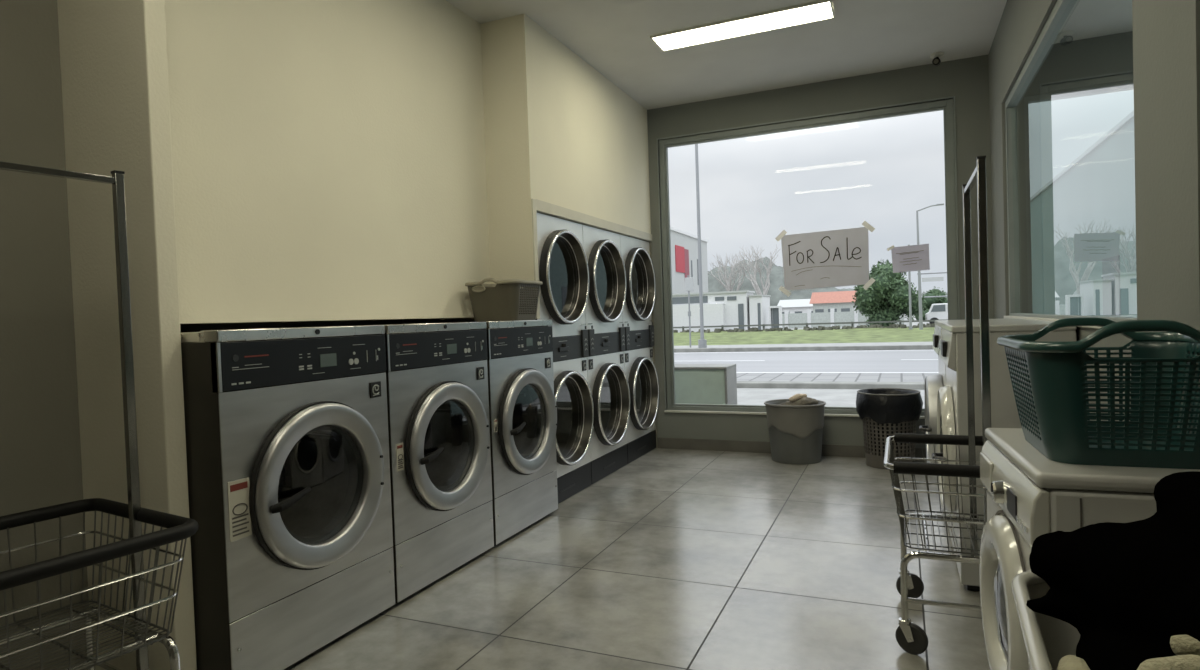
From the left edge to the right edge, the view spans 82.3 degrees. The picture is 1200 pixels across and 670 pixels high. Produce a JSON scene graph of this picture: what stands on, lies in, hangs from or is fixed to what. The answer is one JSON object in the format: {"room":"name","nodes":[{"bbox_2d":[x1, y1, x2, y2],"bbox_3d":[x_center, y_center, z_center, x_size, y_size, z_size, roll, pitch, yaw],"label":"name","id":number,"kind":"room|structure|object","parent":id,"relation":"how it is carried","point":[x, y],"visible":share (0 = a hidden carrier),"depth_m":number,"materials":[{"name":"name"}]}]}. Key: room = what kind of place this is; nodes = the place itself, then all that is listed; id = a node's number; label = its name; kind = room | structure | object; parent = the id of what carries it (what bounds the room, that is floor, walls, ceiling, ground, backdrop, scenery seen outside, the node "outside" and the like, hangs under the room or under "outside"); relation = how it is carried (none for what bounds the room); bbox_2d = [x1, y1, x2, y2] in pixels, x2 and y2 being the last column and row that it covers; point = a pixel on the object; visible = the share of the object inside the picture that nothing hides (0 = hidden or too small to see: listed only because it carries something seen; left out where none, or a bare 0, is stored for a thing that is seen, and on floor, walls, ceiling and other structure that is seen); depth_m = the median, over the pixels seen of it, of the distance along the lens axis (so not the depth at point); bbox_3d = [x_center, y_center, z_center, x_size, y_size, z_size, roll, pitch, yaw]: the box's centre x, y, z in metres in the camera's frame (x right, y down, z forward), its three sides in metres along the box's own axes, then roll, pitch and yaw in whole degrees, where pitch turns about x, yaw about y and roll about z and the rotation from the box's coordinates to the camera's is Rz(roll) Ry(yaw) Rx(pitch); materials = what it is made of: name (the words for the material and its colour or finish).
{"room":"laundry","nodes":[
{"label":"laundry","id":0,"kind":"room"},
{"bbox_2d":[0,0,88,669],"bbox_3d":[-3.069,-0.263,0.724,0.810,3.200,4.090,-1,1,24],"label":"wall","id":1,"kind":"structure","parent":0,"point":[41,464],"depth_m":2.33,"materials":[{"name":"beige paint"}]},
{"bbox_2d":[57,0,196,669],"bbox_3d":[-2.026,-0.342,2.538,1.270,3.200,0.072,-1,1,24],"label":"wall","id":2,"kind":"structure","parent":1,"relation":"attached to","point":[114,66],"depth_m":2.32,"materials":[{"name":"paint"}]},
{"bbox_2d":[180,319,414,332],"bbox_3d":[-1.564,-0.412,4.806,0.300,3.200,4.780,-1,1,24],"label":"wall","id":3,"kind":"structure","parent":0,"point":[199,327],"depth_m":3.87,"materials":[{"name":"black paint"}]},
{"bbox_2d":[164,0,489,323],"bbox_3d":[-1.255,-1.034,3.474,0.100,1.915,2.308,-1,1,24],"label":"wall","id":4,"kind":"structure","parent":0,"point":[329,157],"depth_m":3.25,"materials":[{"name":"paint"}]},
{"bbox_2d":[403,14,533,323],"bbox_3d":[-0.925,-1.060,4.608,1.057,1.938,0.035,-1,1,24],"label":"wall","id":5,"kind":"structure","parent":0,"point":[504,42],"depth_m":4.44,"materials":[{"name":"paint"}]},
{"bbox_2d":[527,16,650,235],"bbox_3d":[-0.614,-1.482,5.716,1.357,1.170,2.275,-1,1,24],"label":"wall","id":6,"kind":"structure","parent":0,"point":[589,137],"depth_m":5.15,"materials":[{"name":"paint"}]},
{"bbox_2d":[531,199,651,318],"bbox_3d":[0.030,-0.529,5.454,0.032,0.771,2.308,-1,1,24],"label":"trim","id":7,"kind":"structure","parent":6,"relation":"attached to","point":[537,205],"depth_m":4.83,"materials":[{"name":"beige paint"}]},
{"bbox_2d":[285,448,989,669],"bbox_3d":[0.999,1.242,1.468,7.800,0.120,9.000,-1,1,24],"label":"floor","id":8,"kind":"structure","parent":0,"point":[673,559],"depth_m":3.19,"materials":[{"name":"tile"}]},
{"bbox_2d":[0,161,198,669],"bbox_3d":[-1.601,0.384,1.888,0.682,1.752,0.652,-1,2,32],"label":"cart","id":9,"kind":"object","parent":8,"relation":"on","point":[179,528],"visible":1,"depth_m":2.06,"materials":[{"name":"silver metal"}]},
{"bbox_2d":[0,511,186,669],"bbox_3d":[-1.590,0.727,1.896,0.693,0.307,0.668,-1,1,24],"label":"basket","id":10,"kind":"object","parent":9,"relation":"on","point":[135,549],"depth_m":1.99,"materials":[{"name":"silver metal"}]},
{"bbox_2d":[181,325,394,669],"bbox_3d":[-1.495,0.606,2.831,1.065,1.255,0.806,-1,1,24],"label":"washing machine","id":11,"kind":"object","parent":8,"relation":"on","point":[288,461],"visible":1,"depth_m":2.50,"materials":[{"name":"silver metal"}]},
{"bbox_2d":[232,355,238,361],"bbox_3d":[-1.235,0.079,2.326,0.003,0.024,0.024,-1,1,24],"label":"print","id":12,"kind":"object","parent":11,"relation":"attached to","point":[235,358],"depth_m":2.32},
{"bbox_2d":[230,481,247,491],"bbox_3d":[-1.225,0.514,2.331,0.001,0.022,0.066,-1,1,24],"label":"print","id":13,"kind":"object","parent":11,"relation":"attached to","point":[235,486],"depth_m":2.33,"materials":[{"name":"red paper"}]},
{"bbox_2d":[232,503,248,536],"bbox_3d":[-1.222,0.625,2.334,0.004,0.106,0.063,-1,1,24],"label":"print","id":14,"kind":"object","parent":11,"relation":"attached to","point":[240,511],"depth_m":2.33,"materials":[{"name":"grey paper"}]},
{"bbox_2d":[244,354,268,357],"bbox_3d":[-1.201,0.073,2.403,0.002,0.005,0.098,-1,1,24],"label":"print","id":15,"kind":"object","parent":11,"relation":"on","point":[245,355],"depth_m":2.40,"materials":[{"name":"red"}]},
{"bbox_2d":[231,344,376,384],"bbox_3d":[-1.101,0.102,2.630,0.002,0.109,0.700,-1,1,24],"label":"print","id":16,"kind":"object","parent":11,"relation":"attached to","point":[280,364],"depth_m":2.57,"materials":[{"name":"grey plastic"}]},
{"bbox_2d":[384,322,493,602],"bbox_3d":[-1.170,0.577,3.577,1.065,1.255,0.790,-1,1,24],"label":"washing machine","id":17,"kind":"object","parent":8,"relation":"on","point":[437,373],"visible":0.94,"depth_m":3.34,"materials":[{"name":"silver metal"}]},
{"bbox_2d":[398,454,402,468],"bbox_3d":[-0.895,0.567,3.082,0.004,0.064,0.034,-1,1,24],"label":"print","id":18,"kind":"object","parent":17,"relation":"attached to","point":[400,456],"depth_m":3.08,"materials":[{"name":"grey paper"}]},
{"bbox_2d":[396,337,481,365],"bbox_3d":[-0.775,0.073,3.375,0.002,0.109,0.686,-1,1,24],"label":"print","id":19,"kind":"object","parent":17,"relation":"attached to","point":[410,351],"depth_m":3.33,"materials":[{"name":"grey plastic"}]},
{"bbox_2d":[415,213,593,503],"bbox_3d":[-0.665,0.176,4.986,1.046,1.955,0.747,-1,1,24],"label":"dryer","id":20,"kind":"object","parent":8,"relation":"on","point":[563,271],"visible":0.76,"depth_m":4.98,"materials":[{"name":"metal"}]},
{"bbox_2d":[486,319,557,545],"bbox_3d":[-0.854,0.549,4.300,1.065,1.255,0.754,-1,1,24],"label":"washing machine","id":21,"kind":"object","parent":8,"relation":"on","point":[522,402],"visible":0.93,"depth_m":4.07,"materials":[{"name":"silver metal"}]},
{"bbox_2d":[465,278,542,321],"bbox_3d":[-0.588,-0.216,4.245,0.390,0.260,0.370,-1,1,24],"label":"laundry basket","id":22,"kind":"object","parent":21,"relation":"on","point":[504,300],"visible":1,"depth_m":4.11,"materials":[{"name":"beige plastic"}]},
{"bbox_2d":[494,332,548,354],"bbox_3d":[-0.458,0.045,4.101,0.002,0.109,0.651,-1,1,24],"label":"print","id":23,"kind":"object","parent":21,"relation":"attached to","point":[505,343],"depth_m":4.07,"materials":[{"name":"grey plastic"}]},
{"bbox_2d":[582,225,629,483],"bbox_3d":[-0.366,0.150,5.671,1.046,1.955,0.747,-1,1,24],"label":"dryer","id":24,"kind":"object","parent":8,"relation":"on","point":[607,379],"visible":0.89,"depth_m":5.58,"materials":[{"name":"silver metal"}]},
{"bbox_2d":[620,235,658,463],"bbox_3d":[-0.067,0.123,6.356,1.046,1.955,0.747,-1,1,24],"label":"dryer","id":25,"kind":"object","parent":8,"relation":"on","point":[640,371],"visible":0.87,"depth_m":6.26,"materials":[{"name":"silver metal"}]},
{"bbox_2d":[764,399,825,463],"bbox_3d":[1.648,0.809,5.792,0.504,0.488,0.466,-1,1,24],"label":"waste bin","id":26,"kind":"object","parent":8,"relation":"on","point":[795,431],"visible":0.95,"depth_m":5.62,"materials":[{"name":"grey plastic"}]},
{"bbox_2d":[778,397,817,404],"bbox_3d":[1.644,0.595,5.788,0.384,0.168,0.335,-1,1,24],"label":"rag","id":27,"kind":"object","parent":26,"relation":"in","point":[803,400],"visible":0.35,"depth_m":5.68,"materials":[{"name":"beige fabric"}]},
{"bbox_2d":[789,394,806,401],"bbox_3d":[1.648,0.525,5.723,0.147,0.074,0.051,-2,1,0],"label":"rag","id":28,"kind":"object","parent":27,"relation":"on","point":[795,397],"visible":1,"depth_m":5.71,"materials":[{"name":"beige fabric"}]},
{"bbox_2d":[856,388,922,468],"bbox_3d":[2.313,0.743,5.485,0.496,0.591,0.494,-1,1,24],"label":"waste bin","id":29,"kind":"object","parent":8,"relation":"on","point":[883,412],"visible":0.94,"depth_m":5.33,"materials":[{"name":"grey plastic"}]},
{"bbox_2d":[883,156,990,654],"bbox_3d":[1.435,0.263,2.599,0.670,1.752,0.651,-1,1,24],"label":"cart","id":30,"kind":"object","parent":8,"relation":"on","point":[910,637],"visible":0.62,"depth_m":2.48,"materials":[{"name":"silver metal"}]},
{"bbox_2d":[889,440,983,554],"bbox_3d":[1.442,0.607,2.609,0.623,0.307,0.593,-1,1,24],"label":"basket","id":31,"kind":"object","parent":30,"relation":"on","point":[973,519],"depth_m":2.70,"materials":[{"name":"silver metal"}]},
{"bbox_2d":[919,318,1031,525],"bbox_3d":[2.182,0.497,4.029,0.574,1.165,0.778,-1,1,24],"label":"washer","id":32,"kind":"object","parent":8,"relation":"on","point":[933,383],"visible":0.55,"depth_m":3.92,"materials":[{"name":"white metal"}]},
{"bbox_2d":[932,320,1076,590],"bbox_3d":[1.874,0.526,3.280,0.539,1.165,0.778,-1,1,24],"label":"washing machine","id":33,"kind":"object","parent":8,"relation":"on","point":[952,417],"visible":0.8,"depth_m":2.98,"materials":[{"name":"white metal"}]},
{"bbox_2d":[1011,570,1079,669],"bbox_3d":[0.884,0.827,0.973,0.473,0.744,0.653,-1,2,27],"label":"laundry hamper","id":34,"kind":"object","parent":8,"relation":"on","point":[1047,639],"visible":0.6,"depth_m":1.29,"materials":[{"name":"white plastic"}]},
{"bbox_2d":[1057,655,1089,669],"bbox_3d":[0.680,0.527,0.962,0.057,0.106,0.244,-1,2,26],"label":"towel","id":35,"kind":"object","parent":34,"relation":"in","point":[1068,662],"visible":0.83,"depth_m":1.00,"materials":[{"name":"beige fabric"}]},
{"bbox_2d":[1026,471,1199,669],"bbox_3d":[0.871,0.393,0.949,0.461,0.357,0.520,-1,1,24],"label":"clothes","id":36,"kind":"object","parent":34,"relation":"in","point":[1128,588],"visible":0.93,"depth_m":1.02,"materials":[{"name":"black fabric"}]},
{"bbox_2d":[1137,654,1199,669],"bbox_3d":[0.749,0.430,0.841,0.168,0.068,0.055,-1,1,24],"label":"towel","id":37,"kind":"object","parent":36,"relation":"on","point":[1190,661],"visible":1,"depth_m":0.85,"materials":[{"name":"beige fabric"}]},
{"bbox_2d":[1170,635,1199,655],"bbox_3d":[0.819,0.419,0.898,0.120,0.045,0.042,-1,1,24],"label":"sock","id":38,"kind":"object","parent":36,"relation":"on","point":[1180,644],"visible":0.78,"depth_m":0.90,"materials":[{"name":"beige fabric"}]},
{"bbox_2d":[979,428,1199,669],"bbox_3d":[1.255,0.726,1.740,0.457,0.880,0.636,-1,1,20],"label":"washing machine","id":39,"kind":"object","parent":8,"relation":"on","point":[1030,495],"visible":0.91,"depth_m":1.61,"materials":[{"name":"white metal"}]},
{"bbox_2d":[997,317,1199,468],"bbox_3d":[1.256,0.123,1.689,0.442,0.327,0.492,-1,1,22],"label":"laundry basket","id":40,"kind":"object","parent":39,"relation":"on","point":[1050,384],"visible":1,"depth_m":1.55,"materials":[{"name":"teal plastic"}]},
{"bbox_2d":[446,0,1132,109],"bbox_3d":[0.910,-2.092,1.443,7.800,0.150,9.120,-1,1,24],"label":"ceiling","id":41,"kind":"structure","parent":0,"point":[863,37],"depth_m":4.90,"materials":[{"name":"paint"}]},
{"bbox_2d":[650,0,834,51],"bbox_3d":[0.952,-2.088,4.657,1.204,0.018,0.284,-1,1,24],"label":"recessed light","id":42,"kind":"object","parent":41,"relation":"in","point":[821,10],"visible":1,"depth_m":4.63,"materials":[{"name":"white plastic"}]},
{"bbox_2d":[930,52,943,65],"bbox_3d":[2.603,-2.120,5.302,0.100,0.095,0.116,-1,1,24],"label":"security camera","id":43,"kind":"object","parent":41,"relation":"attached to","point":[936,61],"visible":1,"depth_m":5.27,"materials":[{"name":"white plastic"}]},
{"bbox_2d":[628,31,1133,447],"bbox_3d":[2.808,-0.519,5.570,7.700,3.320,0.154,-1,1,24],"label":"wall","id":44,"kind":"structure","parent":0,"point":[1109,58],"depth_m":5.78,"materials":[{"name":"grey paint"}]},
{"bbox_2d":[657,437,926,460],"bbox_3d":[1.837,0.995,5.977,2.815,0.100,0.014,-1,1,24],"label":"baseboard","id":45,"kind":"structure","parent":44,"relation":"attached to","point":[669,443],"depth_m":6.21,"materials":[{"name":"tile"}]},
{"bbox_2d":[657,96,959,418],"bbox_3d":[1.731,-0.585,6.007,2.500,2.575,0.110,-1,1,24],"label":"window","id":46,"kind":"structure","parent":44,"relation":"in","point":[949,113],"depth_m":6.02,"materials":[{"name":"grey metal"}]},
{"bbox_2d":[775,221,875,296],"bbox_3d":[1.931,-0.648,5.910,0.825,0.613,0.008,-1,1,24],"label":"paper sign","id":47,"kind":"object","parent":46,"relation":"attached to","point":[833,258],"visible":1,"depth_m":5.91,"materials":[{"name":"brown"}]},
{"bbox_2d":[887,244,929,272],"bbox_3d":[2.533,-0.632,5.649,0.321,0.231,0.006,-1,1,24],"label":"paper sign","id":48,"kind":"object","parent":46,"relation":"attached to","point":[912,257],"visible":1,"depth_m":5.64,"materials":[{"name":"grey paper"}]},
{"bbox_2d":[1084,82,1133,95],"bbox_3d":[4.499,-0.619,4.819,2.595,2.485,0.070,-1,1,24],"label":"window","id":49,"kind":"structure","parent":44,"relation":"in","point":[1124,86],"depth_m":5.07,"materials":[{"name":"glass"}]},
{"bbox_2d":[988,0,1199,433],"bbox_3d":[2.321,-0.513,3.503,0.120,3.200,4.050,-1,1,24],"label":"wall","id":50,"kind":"structure","parent":0,"point":[1166,33],"depth_m":1.95,"materials":[{"name":"grey paint"}]},
{"bbox_2d":[1004,0,1136,328],"bbox_3d":[2.254,-0.806,3.420,0.102,1.493,2.895,-1,1,24],"label":"window","id":51,"kind":"structure","parent":50,"relation":"in","point":[1044,107],"depth_m":3.54,"materials":[{"name":"clear glass"}]},
{"label":"outside","id":52,"kind":"structure","parent":0,"visible":0},
{"bbox_2d":[783,316,928,329],"bbox_3d":[68.610,-4.694,157.005,180.000,0.500,257.200,-1,1,24],"label":"road","id":53,"kind":"structure","parent":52,"point":[913,323],"depth_m":48.33,"materials":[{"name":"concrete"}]},
{"bbox_2d":[670,227,707,293],"bbox_3d":[1.618,-4.014,56.299,12.200,7.520,10.900,-1,1,24],"label":"building","id":54,"kind":"structure","parent":53,"relation":"on","point":[684,246],"depth_m":52.74,"materials":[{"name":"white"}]},
{"bbox_2d":[672,290,754,331],"bbox_3d":[5.019,-1.472,47.280,10.750,2.640,2.720,-1,1,24],"label":"building","id":55,"kind":"structure","parent":53,"relation":"on","point":[725,307],"depth_m":44.88,"materials":[{"name":"white concrete"}]},
{"bbox_2d":[709,253,752,290],"bbox_3d":[11.631,-4.102,61.940,3.084,6.757,5.735,-2,1,-10],"label":"bare tree","id":56,"kind":"object","parent":53,"relation":"on","point":[728,282],"visible":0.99,"depth_m":61.50,"materials":[{"name":"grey plant"}]},
{"bbox_2d":[735,245,778,294],"bbox_3d":[15.800,-5.101,69.182,4.053,8.156,4.526,-2,1,-5],"label":"bare tree","id":57,"kind":"object","parent":53,"relation":"on","point":[755,285],"visible":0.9,"depth_m":68.98,"materials":[{"name":"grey plant"}]},
{"bbox_2d":[748,295,770,329],"bbox_3d":[10.615,-1.466,45.535,0.900,2.330,3.200,-1,1,24],"label":"building","id":58,"kind":"structure","parent":53,"relation":"on","point":[759,305],"depth_m":44.22,"materials":[{"name":"white concrete"}]},
{"bbox_2d":[769,306,781,328],"bbox_3d":[11.358,-1.089,44.406,0.750,1.580,0.500,-1,1,24],"label":"gateway","id":59,"kind":"object","parent":53,"relation":"on","point":[775,312],"visible":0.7,"depth_m":44.31,"materials":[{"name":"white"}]},
{"bbox_2d":[777,299,812,313],"bbox_3d":[23.379,-2.855,79.761,4.800,2.600,5.600,-1,1,24],"label":"house","id":60,"kind":"structure","parent":53,"relation":"on","point":[796,305],"depth_m":77.98,"materials":[{"name":"white"}]},
{"bbox_2d":[673,323,934,332],"bbox_3d":[7.878,-0.269,42.896,59.631,0.330,1.284,-1,1,24],"label":"scrub","id":61,"kind":"object","parent":53,"relation":"on","point":[753,329],"visible":0.09,"depth_m":40.54,"materials":[{"name":"green plant"}]},
{"bbox_2d":[673,319,947,330],"bbox_3d":[8.173,-0.402,43.640,100.000,0.460,0.180,-1,1,24],"label":"guard rail","id":62,"kind":"object","parent":53,"relation":"on","point":[899,321],"visible":0.17,"depth_m":41.59,"materials":[{"name":"grey"}]},
{"bbox_2d":[809,291,856,312],"bbox_3d":[23.493,-2.822,68.793,4.200,3.050,5.600,-1,1,24],"label":"house","id":63,"kind":"structure","parent":53,"relation":"on","point":[840,301],"depth_m":66.94,"materials":[{"name":"ceramic"}]},
{"bbox_2d":[782,308,908,327],"bbox_3d":[15.433,-1.173,47.946,11.120,1.300,0.410,-1,1,24],"label":"wall","id":64,"kind":"structure","parent":53,"relation":"on","point":[852,316],"depth_m":47.71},
{"bbox_2d":[851,259,927,326],"bbox_3d":[17.584,-2.346,41.705,4.237,4.701,4.022,-2,1,16],"label":"tree","id":65,"kind":"object","parent":53,"relation":"on","point":[887,298],"visible":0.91,"depth_m":40.85,"materials":[{"name":"green plant"}]},
{"bbox_2d":[913,286,947,319],"bbox_3d":[27.119,-2.286,55.710,3.346,3.370,3.643,-2,1,7],"label":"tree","id":66,"kind":"object","parent":53,"relation":"on","point":[934,292],"visible":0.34,"depth_m":55.20,"materials":[{"name":"green plant"}]},
{"bbox_2d":[917,272,947,297],"bbox_3d":[24.770,-2.698,49.129,3.700,3.655,0.115,-1,1,24],"label":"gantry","id":67,"kind":"object","parent":53,"relation":"on","point":[930,279],"visible":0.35,"depth_m":49.38,"materials":[{"name":"grey metal"}]},
{"bbox_2d":[925,303,947,323],"bbox_3d":[21.026,-1.237,40.986,2.893,1.379,1.620,-1,1,24],"label":"van","id":68,"kind":"object","parent":53,"relation":"on","point":[937,311],"visible":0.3,"depth_m":40.57,"materials":[{"name":"white metal"}]},
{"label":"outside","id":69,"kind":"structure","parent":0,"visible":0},
{"bbox_2d":[673,327,934,345],"bbox_3d":[14.542,-0.082,33.227,180.000,0.382,13.500,-1,1,24],"label":"grass","id":70,"kind":"structure","parent":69,"point":[857,335],"depth_m":33.79,"materials":[{"name":"green plant"}]},
{"bbox_2d":[908,245,912,329],"bbox_3d":[16.423,-2.482,36.407,0.200,4.600,0.190,-1,1,24],"label":"pole","id":71,"kind":"object","parent":70,"relation":"on","point":[909,273],"visible":0.6,"depth_m":36.38,"materials":[{"name":"grey metal"}]},
{"bbox_2d":[918,271,922,329],"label":"street lamp","id":72,"kind":"object","parent":70,"relation":"on","point":[920,300],"depth_m":34.36,"materials":[{"name":"grey metal"}]},
{"bbox_2d":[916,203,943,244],"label":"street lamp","id":73,"kind":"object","parent":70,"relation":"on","point":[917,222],"depth_m":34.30,"materials":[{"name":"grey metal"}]},
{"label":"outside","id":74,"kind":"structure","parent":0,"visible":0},
{"bbox_2d":[708,257,947,315],"bbox_3d":[29.829,-7.962,112.233,115.000,11.013,14.000,-1,1,24],"label":"hill","id":75,"kind":"structure","parent":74,"point":[776,277],"depth_m":112.38,"materials":[{"name":"plant"}]},
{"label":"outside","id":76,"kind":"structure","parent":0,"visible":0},
{"bbox_2d":[737,381,924,389],"bbox_3d":[5.281,1.034,12.010,60.000,0.400,0.350,-1,1,24],"label":"strip","id":77,"kind":"object","parent":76,"point":[740,384],"visible":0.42,"depth_m":12.37,"materials":[{"name":"stone"}]},
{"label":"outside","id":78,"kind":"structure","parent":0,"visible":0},
{"bbox_2d":[674,345,932,351],"bbox_3d":[10.591,0.562,24.168,180.000,0.400,0.300,-1,1,24],"label":"strip","id":79,"kind":"object","parent":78,"point":[875,347],"visible":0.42,"depth_m":25.28,"materials":[{"name":"stone"}]},
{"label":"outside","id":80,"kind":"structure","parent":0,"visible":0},
{"bbox_2d":[737,388,924,407],"bbox_3d":[3.897,1.207,8.838,60.000,0.300,6.580,-1,1,24],"label":"pavement","id":81,"kind":"structure","parent":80,"point":[745,396],"depth_m":11.51,"materials":[{"name":"concrete"}]},
{"bbox_2d":[674,364,736,404],"bbox_3d":[1.019,0.755,7.064,0.700,0.885,0.440,-1,1,24],"label":"utility box","id":82,"kind":"object","parent":81,"relation":"on","point":[694,383],"visible":0.27,"depth_m":6.85,"materials":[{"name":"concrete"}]},
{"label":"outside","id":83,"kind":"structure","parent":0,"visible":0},
{"bbox_2d":[736,373,938,381],"bbox_3d":[5.983,1.032,13.614,60.000,0.280,3.150,-1,1,24],"label":"pavement","id":84,"kind":"structure","parent":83,"point":[837,377],"depth_m":14.66,"materials":[{"name":"grey concrete"}]},
{"bbox_2d":[1081,110,1136,316],"bbox_3d":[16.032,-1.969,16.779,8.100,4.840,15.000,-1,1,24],"label":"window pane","id":85,"kind":"structure","parent":84,"relation":"on","point":[1108,213],"depth_m":14.09,"materials":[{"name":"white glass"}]},
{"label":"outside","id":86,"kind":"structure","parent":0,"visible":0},
{"bbox_2d":[674,342,932,347],"bbox_3d":[11.252,0.518,25.679,180.000,0.370,3.000,-1,1,24],"label":"pavement","id":87,"kind":"structure","parent":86,"point":[877,343],"depth_m":27.20,"materials":[{"name":"concrete"}]},
{"bbox_2d":[685,275,693,347],"bbox_3d":[3.742,-0.979,28.459,0.360,3.000,0.090,-1,1,24],"label":"road sign","id":88,"kind":"object","parent":87,"relation":"on","point":[689,286],"visible":1,"depth_m":28.43,"materials":[{"name":"grey metal"}]},
{"bbox_2d":[695,144,706,347],"bbox_3d":[4.596,-4.514,26.521,0.492,10.100,2.484,-3,2,-42],"label":"street lamp","id":89,"kind":"object","parent":87,"relation":"on","point":[702,343],"visible":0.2,"depth_m":27.35,"materials":[{"name":"grey metal"}]},
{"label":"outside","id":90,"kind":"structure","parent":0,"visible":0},
{"bbox_2d":[674,349,938,371],"bbox_3d":[8.574,0.816,19.545,180.000,0.250,9.800,-1,1,24],"label":"road","id":91,"kind":"structure","parent":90,"point":[843,360],"depth_m":20.19,"materials":[{"name":"grey asphalt"}]},
{"bbox_2d":[711,350,938,372],"bbox_3d":[8.550,0.689,19.496,180.000,0.008,9.000,-1,1,24],"label":"road markings","id":92,"kind":"object","parent":91,"relation":"on","point":[882,350],"visible":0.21,"depth_m":16.80,"materials":[{"name":"white paint"}]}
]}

